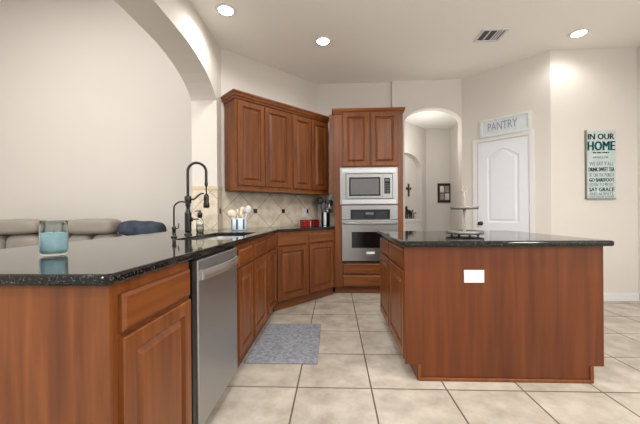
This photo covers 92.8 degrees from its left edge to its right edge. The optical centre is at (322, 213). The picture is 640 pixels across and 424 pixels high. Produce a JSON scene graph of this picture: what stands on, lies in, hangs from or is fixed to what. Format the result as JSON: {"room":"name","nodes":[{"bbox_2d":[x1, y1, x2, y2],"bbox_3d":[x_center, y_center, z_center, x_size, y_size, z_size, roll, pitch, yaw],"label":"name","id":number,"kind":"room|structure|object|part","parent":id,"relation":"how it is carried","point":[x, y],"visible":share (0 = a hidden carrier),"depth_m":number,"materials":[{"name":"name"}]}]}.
{"room":"kitchen","nodes":[
{"label":"kitchen","id":0,"kind":"room"},
{"bbox_2d":[0,0,191,235],"bbox_3d":[-3.736,-1.239,4.806,4.559,4.700,0.100,0,0,2],"label":"wall","id":1,"kind":"structure","parent":0,"point":[95,116],"depth_m":4.75,"materials":[{"name":"paint"}]},
{"bbox_2d":[114,0,222,228],"bbox_3d":[-1.414,-1.256,2.009,0.307,4.700,3.300,0,0,2],"label":"wall","id":2,"kind":"structure","parent":0,"point":[175,26],"depth_m":3.26,"materials":[{"name":"paint"}]},
{"bbox_2d":[192,186,216,228],"bbox_3d":[-1.347,-0.073,3.497,0.303,0.496,0.012,0,0,2],"label":"backsplash","id":3,"kind":"structure","parent":2,"relation":"attached to","point":[209,216],"depth_m":3.49,"materials":[{"name":"tile"}]},
{"bbox_2d":[221,48,317,228],"bbox_3d":[-0.666,-0.451,4.190,1.534,3.080,0.109,0,0,-43],"label":"wall","id":4,"kind":"structure","parent":0,"point":[239,72],"depth_m":4.05,"materials":[{"name":"paint"}]},
{"bbox_2d":[224,98,291,193],"bbox_3d":[-0.777,-0.802,3.807,0.795,1.055,0.295,0,0,-43],"label":"upper cabinet","id":5,"kind":"object","parent":4,"relation":"attached to","point":[257,137],"visible":1,"depth_m":3.63,"materials":[{"name":"brown wood"}]},
{"bbox_3d":[-0.827,-0.812,3.574,0.345,0.965,0.020,0,0,-43],"label":"door","id":6,"kind":"part","parent":5,"relation":"part of","materials":[{"name":"brown wood"}]},
{"bbox_3d":[-0.684,-0.287,3.710,0.795,0.022,0.008,0,0,-43],"label":"light rail","id":7,"kind":"part","parent":5,"relation":"part of","materials":[{"name":"brown wood"}]},
{"bbox_2d":[221,89,328,122],"bbox_3d":[-0.546,-1.357,4.008,1.497,0.080,0.317,0,0,-43],"label":"crown molding","id":8,"kind":"structure","parent":5,"relation":"attached to","point":[234,93],"depth_m":3.73,"materials":[{"name":"brown wood"}]},
{"bbox_3d":[-0.554,-0.814,3.825,0.377,0.965,0.020,0,0,-43],"label":"door","id":9,"kind":"part","parent":5,"relation":"part of","materials":[{"name":"brown wood"}]},
{"bbox_2d":[302,208,306,216],"bbox_3d":[-0.260,-0.022,4.484,0.080,0.125,0.008,0,0,-43],"label":"wall outlet","id":10,"kind":"object","parent":4,"relation":"attached to","point":[304,210],"visible":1,"depth_m":4.48,"materials":[{"name":"white paint"}]},
{"bbox_2d":[284,113,328,195],"bbox_3d":[-0.241,-0.806,4.301,0.658,1.055,0.295,0,0,-43],"label":"upper cabinet","id":11,"kind":"object","parent":4,"relation":"attached to","point":[309,136],"visible":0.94,"depth_m":4.16,"materials":[{"name":"brown wood"}]},
{"bbox_3d":[-0.264,-0.816,4.092,0.309,0.965,0.020,0,0,-43],"label":"door","id":12,"kind":"part","parent":11,"relation":"part of","materials":[{"name":"brown wood"}]},
{"bbox_3d":[-0.148,-0.290,4.204,0.658,0.022,0.008,0,0,-43],"label":"light rail","id":13,"kind":"part","parent":11,"relation":"part of","materials":[{"name":"brown wood"}]},
{"bbox_3d":[-0.030,-0.818,4.308,0.292,0.965,0.020,0,0,-43],"label":"door","id":14,"kind":"part","parent":11,"relation":"part of","materials":[{"name":"brown wood"}]},
{"bbox_2d":[317,79,462,230],"bbox_3d":[0.976,-0.462,4.664,2.236,3.080,0.140,0,0,2],"label":"wall","id":15,"kind":"structure","parent":0,"point":[445,96],"depth_m":4.62,"materials":[{"name":"paint"}]},
{"bbox_2d":[189,0,639,83],"bbox_3d":[1.306,-2.055,1.022,5.245,0.100,7.350,0,0,2],"label":"ceiling","id":16,"kind":"structure","parent":0,"point":[373,41],"depth_m":3.36,"materials":[{"name":"paint"}]},
{"bbox_2d":[216,3,235,16],"bbox_3d":[-0.938,-1.982,2.970,0.192,0.011,0.192,0,0,2],"label":"recessed light","id":17,"kind":"object","parent":16,"relation":"in","point":[226,10],"visible":1,"depth_m":2.96,"materials":[{"name":"white paint"}]},
{"bbox_2d":[315,36,330,45],"bbox_3d":[0.010,-1.989,3.512,0.192,0.011,0.192,0,0,2],"label":"recessed light","id":18,"kind":"object","parent":16,"relation":"in","point":[322,40],"visible":1,"depth_m":3.50,"materials":[{"name":"white paint"}]},
{"bbox_2d":[473,28,509,41],"bbox_3d":[1.893,-2.003,3.420,0.290,0.009,0.250,0,0,2],"label":"ceiling vent","id":19,"kind":"object","parent":16,"relation":"in","point":[486,35],"visible":1,"depth_m":3.41,"materials":[{"name":"white metal"}]},
{"bbox_2d":[568,28,589,38],"bbox_3d":[2.857,-2.009,3.395,0.192,0.011,0.192,0,0,2],"label":"recessed light","id":20,"kind":"object","parent":16,"relation":"in","point":[578,33],"visible":1,"depth_m":3.39,"materials":[{"name":"white paint"}]},
{"bbox_2d":[404,122,425,230],"bbox_3d":[1.535,-0.286,5.553,1.216,2.720,0.142,0,0,-43],"label":"wall","id":21,"kind":"structure","parent":0,"point":[414,136],"depth_m":5.76,"materials":[{"name":"paint"}]},
{"bbox_2d":[405,206,411,218],"bbox_3d":[1.577,-0.031,5.579,0.219,0.238,0.060,0,0,-43],"label":"figurine","id":22,"kind":"object","parent":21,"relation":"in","point":[407,211],"visible":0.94,"depth_m":5.54,"materials":[{"name":"black metal"}]},
{"bbox_2d":[406,184,410,195],"bbox_3d":[1.611,-0.444,5.659,0.170,0.235,0.030,0,0,-43],"label":"wall cross","id":23,"kind":"object","parent":21,"relation":"attached to","point":[408,188],"visible":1,"depth_m":5.64,"materials":[{"name":"brown wood"}]},
{"bbox_3d":[1.566,0.114,5.491,0.965,0.050,0.012,0,0,-43],"label":"niche sill","id":24,"kind":"part","parent":21,"relation":"part of","materials":[{"name":"white paint"}]},
{"bbox_2d":[204,287,639,423],"bbox_3d":[-1.047,1.142,2.345,10.100,0.100,9.800,0,0,2],"label":"floor","id":25,"kind":"structure","parent":0,"point":[361,375],"depth_m":1.89,"materials":[{"name":"tile"}]},
{"bbox_2d":[0,218,121,248],"bbox_3d":[-3.446,0.560,4.099,3.190,0.998,0.930,0,0,2],"label":"reclining sofa","id":26,"kind":"object","parent":25,"relation":"on","point":[14,233],"visible":0.24,"depth_m":4.02,"materials":[{"name":"beige fabric"}]},
{"bbox_2d":[0,235,11,248],"bbox_3d":[-4.519,0.436,4.208,0.490,0.340,0.320,0,0,2],"label":"cushion","id":27,"kind":"object","parent":26,"relation":"on","point":[3,238],"depth_m":4.11,"materials":[{"name":"beige fabric"}]},
{"bbox_2d":[6,233,38,248],"bbox_3d":[-4.019,0.433,4.188,0.490,0.340,0.320,0,0,2],"label":"cushion","id":28,"kind":"object","parent":26,"relation":"on","point":[17,239],"depth_m":4.04,"materials":[{"name":"beige fabric"}]},
{"bbox_2d":[69,234,95,241],"bbox_3d":[-3.227,0.427,4.156,0.315,0.340,0.320,0,0,2],"label":"cushion","id":29,"kind":"object","parent":26,"relation":"on","point":[72,237],"depth_m":4.03,"materials":[{"name":"beige fabric"}]},
{"bbox_2d":[93,233,121,238],"bbox_3d":[-2.903,0.425,4.142,0.315,0.340,0.320,0,0,2],"label":"cushion","id":30,"kind":"object","parent":26,"relation":"on","point":[98,235],"depth_m":4.03,"materials":[{"name":"beige fabric"}]},
{"bbox_2d":[117,220,166,235],"bbox_3d":[-2.423,0.202,4.101,0.621,0.236,0.403,0,0,2],"label":"blanket","id":31,"kind":"object","parent":26,"relation":"on","point":[132,227],"visible":0.77,"depth_m":3.97,"materials":[{"name":"blue fabric"}]},
{"bbox_2d":[0,261,191,423],"bbox_3d":[-1.163,0.651,1.152,1.152,0.883,0.483,0,0,2],"label":"base cabinet","id":32,"kind":"object","parent":25,"relation":"on","point":[119,353],"visible":0.86,"depth_m":0.90,"materials":[{"name":"brown wood"}]},
{"bbox_3d":[-1.183,0.651,0.919,1.132,0.883,0.014,0,0,2],"label":"panel","id":33,"kind":"part","parent":32,"relation":"part of","materials":[{"name":"brown wood"}]},
{"bbox_3d":[-0.600,0.302,1.138,0.020,0.118,0.431,0,0,2],"label":"drawer","id":34,"kind":"part","parent":32,"relation":"part of","materials":[{"name":"brown wood"}]},
{"bbox_3d":[-0.597,0.676,1.138,0.020,0.600,0.431,0,0,2],"label":"door","id":35,"kind":"part","parent":32,"relation":"part of","materials":[{"name":"brown wood"}]},
{"bbox_2d":[189,247,238,423],"bbox_3d":[-0.835,0.652,1.689,0.640,0.876,0.610,0,0,2],"label":"dishwasher","id":36,"kind":"object","parent":25,"relation":"on","point":[213,276],"visible":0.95,"depth_m":1.56,"materials":[{"name":"silver metal"}]},
{"bbox_3d":[-0.540,0.289,1.702,0.046,0.050,0.510,0,0,2],"label":"handle","id":37,"kind":"part","parent":36,"relation":"part of","materials":[{"name":"silver metal"}]},
{"bbox_2d":[198,236,266,367],"bbox_3d":[-0.844,0.649,2.445,0.620,0.883,0.893,0,0,2],"label":"base cabinet","id":38,"kind":"object","parent":25,"relation":"on","point":[252,262],"visible":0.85,"depth_m":2.32,"materials":[{"name":"brown wood"}]},
{"bbox_3d":[-0.556,0.301,2.210,0.020,0.118,0.330,0,0,2],"label":"drawer","id":39,"kind":"part","parent":38,"relation":"part of","materials":[{"name":"brown wood"}]},
{"bbox_3d":[-0.553,0.675,2.210,0.020,0.600,0.330,0,0,2],"label":"door","id":40,"kind":"part","parent":38,"relation":"part of","materials":[{"name":"brown wood"}]},
{"bbox_3d":[-0.538,0.301,2.644,0.020,0.118,0.430,0,0,2],"label":"drawer","id":41,"kind":"part","parent":38,"relation":"part of","materials":[{"name":"brown wood"}]},
{"bbox_3d":[-0.535,0.675,2.644,0.020,0.600,0.430,0,0,2],"label":"door","id":42,"kind":"part","parent":38,"relation":"part of","materials":[{"name":"brown wood"}]},
{"bbox_2d":[262,233,276,328],"bbox_3d":[-0.816,0.649,3.134,0.620,0.883,0.481,0,0,2],"label":"base cabinet","id":43,"kind":"object","parent":25,"relation":"on","point":[271,239],"visible":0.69,"depth_m":3.07,"materials":[{"name":"brown wood"}]},
{"bbox_3d":[-0.518,0.301,3.129,0.020,0.118,0.410,0,0,2],"label":"drawer","id":44,"kind":"part","parent":43,"relation":"part of","materials":[{"name":"brown wood"}]},
{"bbox_3d":[-0.515,0.675,3.129,0.020,0.600,0.410,0,0,2],"label":"door","id":45,"kind":"part","parent":43,"relation":"part of","materials":[{"name":"brown wood"}]},
{"bbox_2d":[244,324,320,363],"bbox_3d":[-0.286,1.080,2.597,0.537,0.012,0.785,0,0,2],"label":"rug","id":46,"kind":"object","parent":25,"relation":"on","point":[278,343],"visible":1,"depth_m":2.49,"materials":[{"name":"grey fabric"}]},
{"bbox_2d":[273,228,334,311],"bbox_3d":[-0.418,0.646,3.949,0.693,0.883,1.874,0,0,43],"label":"base cabinet","id":47,"kind":"object","parent":25,"relation":"on","point":[305,259],"visible":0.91,"depth_m":3.67,"materials":[{"name":"brown wood"}]},
{"bbox_2d":[0,225,334,285],"bbox_3d":[-0.737,0.189,2.783,1.697,0.034,3.834,0,0,2],"label":"countertop","id":48,"kind":"structure","parent":47,"relation":"on","point":[113,260],"depth_m":1.25,"materials":[{"name":"black stone"}]},
{"bbox_2d":[39,221,68,255],"bbox_3d":[-1.137,0.101,1.293,0.096,0.144,0.096,0,0,2],"label":"candle jar","id":49,"kind":"object","parent":48,"relation":"on","point":[53,235],"visible":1,"depth_m":1.26,"materials":[{"name":"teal glass"}]},
{"bbox_2d":[171,201,189,237],"bbox_3d":[-1.063,0.038,2.289,0.135,0.273,0.044,0,0,-29],"label":"filter faucet","id":50,"kind":"object","parent":48,"relation":"on","point":[174,228],"visible":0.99,"depth_m":2.26,"materials":[{"name":"black metal"}]},
{"bbox_3d":[-1.053,-0.005,2.286,0.120,0.187,0.012,0,0,-21],"label":"spout","id":51,"kind":"part","parent":50,"relation":"part of","materials":[{"name":"black metal"}]},
{"bbox_2d":[184,161,208,234],"bbox_3d":[-1.058,-0.135,2.569,0.200,0.618,0.065,0,0,-17],"label":"spring faucet","id":52,"kind":"object","parent":48,"relation":"on","point":[188,218],"visible":0.98,"depth_m":2.54,"materials":[{"name":"black metal"}]},
{"bbox_2d":[195,210,203,232],"bbox_3d":[-1.137,0.069,2.830,0.072,0.209,0.066,0,0,29],"label":"soap dispenser","id":53,"kind":"object","parent":48,"relation":"on","point":[199,223],"visible":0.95,"depth_m":2.81,"materials":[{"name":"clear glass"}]},
{"bbox_2d":[196,217,203,232],"bbox_3d":[-1.135,0.102,2.829,0.066,0.144,0.066,0,0,2],"label":"bottle","id":54,"kind":"object","parent":53,"relation":"attached to","point":[199,223],"depth_m":2.80,"materials":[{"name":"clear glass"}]},
{"bbox_2d":[199,236,239,239],"bbox_3d":[-0.809,0.300,2.440,0.404,0.186,0.834,0,0,2],"label":"sink","id":55,"kind":"object","parent":48,"relation":"in","point":[215,237],"visible":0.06,"depth_m":2.84,"materials":[{"name":"metal"}]},
{"bbox_2d":[231,218,246,230],"bbox_3d":[-0.880,0.110,3.228,0.162,0.124,0.162,0,0,2],"label":"utensil crock","id":56,"kind":"object","parent":48,"relation":"on","point":[238,224],"visible":0.93,"depth_m":3.16,"materials":[{"name":"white ceramic"}]},
{"bbox_2d":[230,210,235,218],"bbox_3d":[-0.918,0.060,3.168,0.020,0.193,0.086,0,0,34],"label":"utensil","id":57,"kind":"object","parent":56,"relation":"in","point":[233,213],"visible":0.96,"depth_m":3.15,"materials":[{"name":"beige wood"}]},
{"bbox_2d":[240,207,244,218],"bbox_3d":[-0.850,0.040,3.277,0.020,0.231,0.079,0,0,31],"label":"utensil","id":58,"kind":"object","parent":56,"relation":"in","point":[242,209],"visible":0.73,"depth_m":3.27,"materials":[{"name":"beige wood"}]},
{"bbox_2d":[245,206,250,217],"bbox_3d":[-0.802,0.034,3.226,0.100,0.244,0.020,0,0,5],"label":"utensil","id":59,"kind":"object","parent":56,"relation":"in","point":[248,208],"visible":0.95,"depth_m":3.22,"materials":[{"name":"grey plastic"}]},
{"bbox_2d":[300,220,310,225],"bbox_3d":[-0.231,0.124,4.238,0.126,0.087,0.106,0,0,-43],"label":"tin","id":60,"kind":"object","parent":48,"relation":"on","point":[302,222],"visible":0.98,"depth_m":4.20,"materials":[{"name":"red paint"}]},
{"bbox_2d":[311,219,318,225],"bbox_3d":[-0.117,0.123,4.343,0.126,0.087,0.106,0,0,-43],"label":"tin","id":61,"kind":"object","parent":48,"relation":"on","point":[314,222],"visible":0.84,"depth_m":4.30,"materials":[{"name":"red paint"}]},
{"bbox_2d":[321,212,329,225],"bbox_3d":[0.047,0.071,4.430,0.120,0.189,0.123,0,0,2],"label":"utensil holder","id":62,"kind":"object","parent":48,"relation":"on","point":[325,216],"visible":0.94,"depth_m":4.38,"materials":[{"name":"silver metal"}]},
{"bbox_2d":[317,197,322,210],"bbox_3d":[-0.021,-0.047,4.438,0.113,0.393,0.020,0,0,3],"label":"utensil","id":63,"kind":"object","parent":62,"relation":"in","point":[320,199],"visible":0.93,"depth_m":4.43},
{"bbox_3d":[-0.344,0.300,3.538,0.020,0.118,0.440,0,0,43],"label":"drawer","id":64,"kind":"part","parent":47,"relation":"part of","materials":[{"name":"brown wood"}]},
{"bbox_3d":[-0.341,0.674,3.538,0.020,0.600,0.440,0,0,43],"label":"door","id":65,"kind":"part","parent":47,"relation":"part of","materials":[{"name":"brown wood"}]},
{"bbox_3d":[-0.009,0.298,3.896,0.020,0.118,0.440,0,0,43],"label":"drawer","id":66,"kind":"part","parent":47,"relation":"part of","materials":[{"name":"brown wood"}]},
{"bbox_3d":[-0.006,0.672,3.896,0.020,0.600,0.440,0,0,43],"label":"door","id":67,"kind":"part","parent":47,"relation":"part of","materials":[{"name":"brown wood"}]},
{"bbox_2d":[329,107,404,292],"bbox_3d":[0.618,-0.169,4.356,1.016,2.498,0.576,0,0,2],"label":"tall cabinet","id":68,"kind":"object","parent":25,"relation":"on","point":[358,137],"visible":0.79,"depth_m":4.09,"materials":[{"name":"brown wood"}]},
{"bbox_3d":[0.130,-0.813,4.147,0.067,1.066,0.018,0,0,2],"label":"filler panel","id":69,"kind":"part","parent":68,"relation":"part of","materials":[{"name":"brown wood"}]},
{"bbox_3d":[0.454,-1.001,4.094,0.350,0.720,0.020,0,0,2],"label":"door","id":70,"kind":"part","parent":68,"relation":"part of","materials":[{"name":"brown wood"}]},
{"bbox_3d":[0.641,0.895,4.087,0.725,0.140,0.020,0,0,2],"label":"drawer","id":71,"kind":"part","parent":68,"relation":"part of","materials":[{"name":"brown wood"}]},
{"bbox_3d":[0.640,0.738,4.087,0.725,0.135,0.020,0,0,2],"label":"drawer","id":72,"kind":"part","parent":68,"relation":"part of","materials":[{"name":"brown wood"}]},
{"bbox_3d":[0.628,-1.384,4.356,0.978,0.068,0.576,0,0,2],"label":"crown molding","id":73,"kind":"part","parent":68,"relation":"part of","materials":[{"name":"brown wood"}]},
{"bbox_2d":[340,167,397,204],"bbox_3d":[0.634,-0.377,4.314,0.772,0.498,0.488,0,0,2],"label":"microwave","id":74,"kind":"object","parent":68,"relation":"in","point":[358,185],"visible":1,"depth_m":4.07,"materials":[{"name":"silver metal"}]},
{"bbox_3d":[0.565,-0.371,4.099,0.486,0.332,0.046,0,0,2],"label":"door","id":75,"kind":"part","parent":74,"relation":"part of","materials":[{"name":"silver metal"}]},
{"bbox_3d":[0.873,-0.373,4.087,0.128,0.332,0.044,0,0,2],"label":"control panel","id":76,"kind":"part","parent":74,"relation":"part of","materials":[{"name":"silver metal"}]},
{"bbox_2d":[342,205,397,262],"bbox_3d":[0.646,0.268,4.300,0.748,0.768,0.595,0,0,2],"label":"wall oven","id":77,"kind":"object","parent":68,"relation":"in","point":[361,224],"visible":0.94,"depth_m":4.07,"materials":[{"name":"silver metal"}]},
{"bbox_3d":[0.636,-0.021,4.088,0.748,0.190,0.017,0,0,2],"label":"control panel","id":78,"kind":"part","parent":77,"relation":"part of","materials":[{"name":"silver metal"}]},
{"bbox_3d":[0.636,0.124,4.033,0.716,0.028,0.062,0,0,2],"label":"handle","id":79,"kind":"part","parent":77,"relation":"part of","materials":[{"name":"silver metal"}]},
{"bbox_3d":[0.833,-1.003,4.079,0.360,0.720,0.020,0,0,2],"label":"door","id":80,"kind":"part","parent":68,"relation":"part of","materials":[{"name":"brown wood"}]},
{"bbox_2d":[380,236,603,382],"bbox_3d":[1.183,0.641,2.497,1.250,0.871,1.103,0,0,2],"label":"kitchen island","id":81,"kind":"object","parent":25,"relation":"on","point":[536,315],"visible":0.98,"depth_m":1.96,"materials":[{"name":"brown wood"}]},
{"bbox_3d":[0.578,0.301,2.825,0.020,0.130,0.473,0,0,2],"label":"drawer","id":82,"kind":"part","parent":81,"relation":"part of","materials":[{"name":"brown wood"}]},
{"bbox_3d":[0.581,0.673,2.825,0.020,0.580,0.473,0,0,2],"label":"door","id":83,"kind":"part","parent":81,"relation":"part of","materials":[{"name":"brown wood"}]},
{"bbox_3d":[0.556,0.301,2.291,0.020,0.130,0.537,0,0,2],"label":"drawer","id":84,"kind":"part","parent":81,"relation":"part of","materials":[{"name":"brown wood"}]},
{"bbox_3d":[0.559,0.673,2.291,0.020,0.580,0.537,0,0,2],"label":"door","id":85,"kind":"part","parent":81,"relation":"part of","materials":[{"name":"brown wood"}]},
{"bbox_3d":[0.630,1.016,1.976,0.020,0.082,0.008,0,0,2],"label":"corner trim","id":86,"kind":"part","parent":81,"relation":"part of","materials":[{"name":"brown wood"}]},
{"bbox_2d":[464,270,483,282],"bbox_3d":[0.978,0.402,1.961,0.128,0.082,0.008,0,0,2],"label":"wall outlet","id":87,"kind":"object","parent":81,"relation":"attached to","point":[470,276],"visible":1,"depth_m":1.96,"materials":[{"name":"white paint"}]},
{"bbox_2d":[467,274,472,278],"bbox_3d":[0.950,0.402,1.960,0.034,0.028,0.001,0,0,2],"label":"socket","id":88,"kind":"object","parent":87,"relation":"attached to","point":[469,276],"depth_m":1.96,"materials":[{"name":"white plastic"}]},
{"bbox_2d":[377,230,613,246],"bbox_3d":[1.184,0.186,2.496,1.304,0.036,1.175,0,0,2],"label":"island countertop","id":89,"kind":"structure","parent":81,"relation":"on","point":[490,237],"depth_m":2.00,"materials":[{"name":"black stone"}]},
{"bbox_2d":[445,187,483,235],"bbox_3d":[1.108,-0.023,2.377,0.276,0.382,0.276,0,0,2],"label":"tiered stand","id":90,"kind":"object","parent":89,"relation":"on","point":[464,207],"visible":0.99,"depth_m":2.31,"materials":[{"name":"metal"}]},
{"bbox_2d":[450,206,478,209],"bbox_3d":[1.108,-0.047,2.377,0.204,0.021,0.204,0,0,2],"label":"tray","id":91,"kind":"object","parent":90,"relation":"on","point":[460,207],"depth_m":2.29,"materials":[{"name":"metal"}]},
{"bbox_3d":[1.108,-0.007,2.377,0.022,0.314,0.022,0,0,2],"label":"post","id":92,"kind":"part","parent":90,"relation":"part of","materials":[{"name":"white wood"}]},
{"bbox_2d":[445,230,483,234],"bbox_3d":[1.109,0.142,2.377,0.276,0.026,0.276,0,0,2],"label":"tray","id":93,"kind":"object","parent":90,"relation":"on","point":[456,232],"depth_m":2.28,"materials":[{"name":"ceramic"}]},
{"bbox_3d":[1.170,1.065,1.952,1.100,0.022,0.012,0,0,2],"label":"shoe molding","id":94,"kind":"part","parent":81,"relation":"part of","materials":[{"name":"brown wood"}]},
{"bbox_3d":[1.710,1.009,1.932,0.020,0.082,0.008,0,0,2],"label":"corner trim","id":95,"kind":"part","parent":81,"relation":"part of","materials":[{"name":"brown wood"}]},
{"bbox_2d":[405,111,456,128],"bbox_3d":[1.810,-1.688,5.391,1.600,0.080,1.379,0,0,2],"label":"ceiling","id":96,"kind":"structure","parent":0,"point":[424,119],"depth_m":5.37,"materials":[{"name":"paint"}]},
{"bbox_2d":[426,129,449,230],"bbox_3d":[2.294,-0.291,5.961,0.700,2.720,0.100,0,0,2],"label":"wall","id":97,"kind":"structure","parent":0,"point":[437,140],"depth_m":5.91,"materials":[{"name":"paint"}]},
{"bbox_2d":[437,183,450,202],"bbox_3d":[2.365,-0.407,5.897,0.260,0.370,0.021,0,0,2],"label":"picture frame","id":98,"kind":"object","parent":97,"relation":"attached to","point":[443,189],"visible":0.97,"depth_m":5.89,"materials":[{"name":"black wood"}]},
{"bbox_2d":[450,123,458,229],"bbox_3d":[2.502,-0.293,5.302,0.100,2.720,1.200,0,0,2],"label":"wall","id":99,"kind":"structure","parent":0,"point":[454,197],"depth_m":5.69,"materials":[{"name":"paint"}]},
{"bbox_2d":[462,50,550,234],"bbox_3d":[2.489,-0.473,4.180,0.100,3.080,1.080,0,0,-42],"label":"wall","id":100,"kind":"structure","parent":0,"point":[522,85],"depth_m":4.01,"materials":[{"name":"paint"}]},
{"bbox_2d":[472,130,534,232],"bbox_3d":[2.422,-0.003,4.124,0.078,2.141,0.755,0,0,-42],"label":"door","id":101,"kind":"structure","parent":100,"relation":"in","point":[504,169],"depth_m":4.10,"materials":[{"name":"white paint"}]},
{"bbox_2d":[480,111,530,138],"bbox_3d":[2.454,-1.194,4.116,0.027,0.248,0.609,0,0,-42],"label":"sign","id":102,"kind":"object","parent":100,"relation":"attached to","point":[518,122],"visible":1,"depth_m":4.09,"materials":[{"name":"grey painted wood"}]},
{"bbox_2d":[550,48,637,292],"bbox_3d":[3.374,-0.479,3.772,1.120,3.080,0.100,0,0,2],"label":"wall","id":103,"kind":"structure","parent":0,"point":[591,89],"depth_m":3.72,"materials":[{"name":"paint"}]},
{"bbox_2d":[584,130,615,198],"bbox_3d":[3.382,-0.601,3.707,0.348,0.840,0.024,0,0,2],"label":"wall art","id":104,"kind":"object","parent":103,"relation":"attached to","point":[600,145],"visible":1,"depth_m":3.70},
{"bbox_2d":[604,293,638,300],"bbox_3d":[3.331,1.011,3.719,1.014,0.100,0.017,0,0,2],"label":"baseboard","id":105,"kind":"structure","parent":103,"relation":"attached to","point":[607,296],"depth_m":3.70,"materials":[{"name":"white paint"}]},
{"bbox_2d":[636,46,639,300],"bbox_3d":[3.748,-0.482,0.475,0.102,3.080,6.457,0,0,2],"label":"wall","id":106,"kind":"structure","parent":0,"point":[638,47],"depth_m":3.69,"materials":[{"name":"paint"}]}
]}

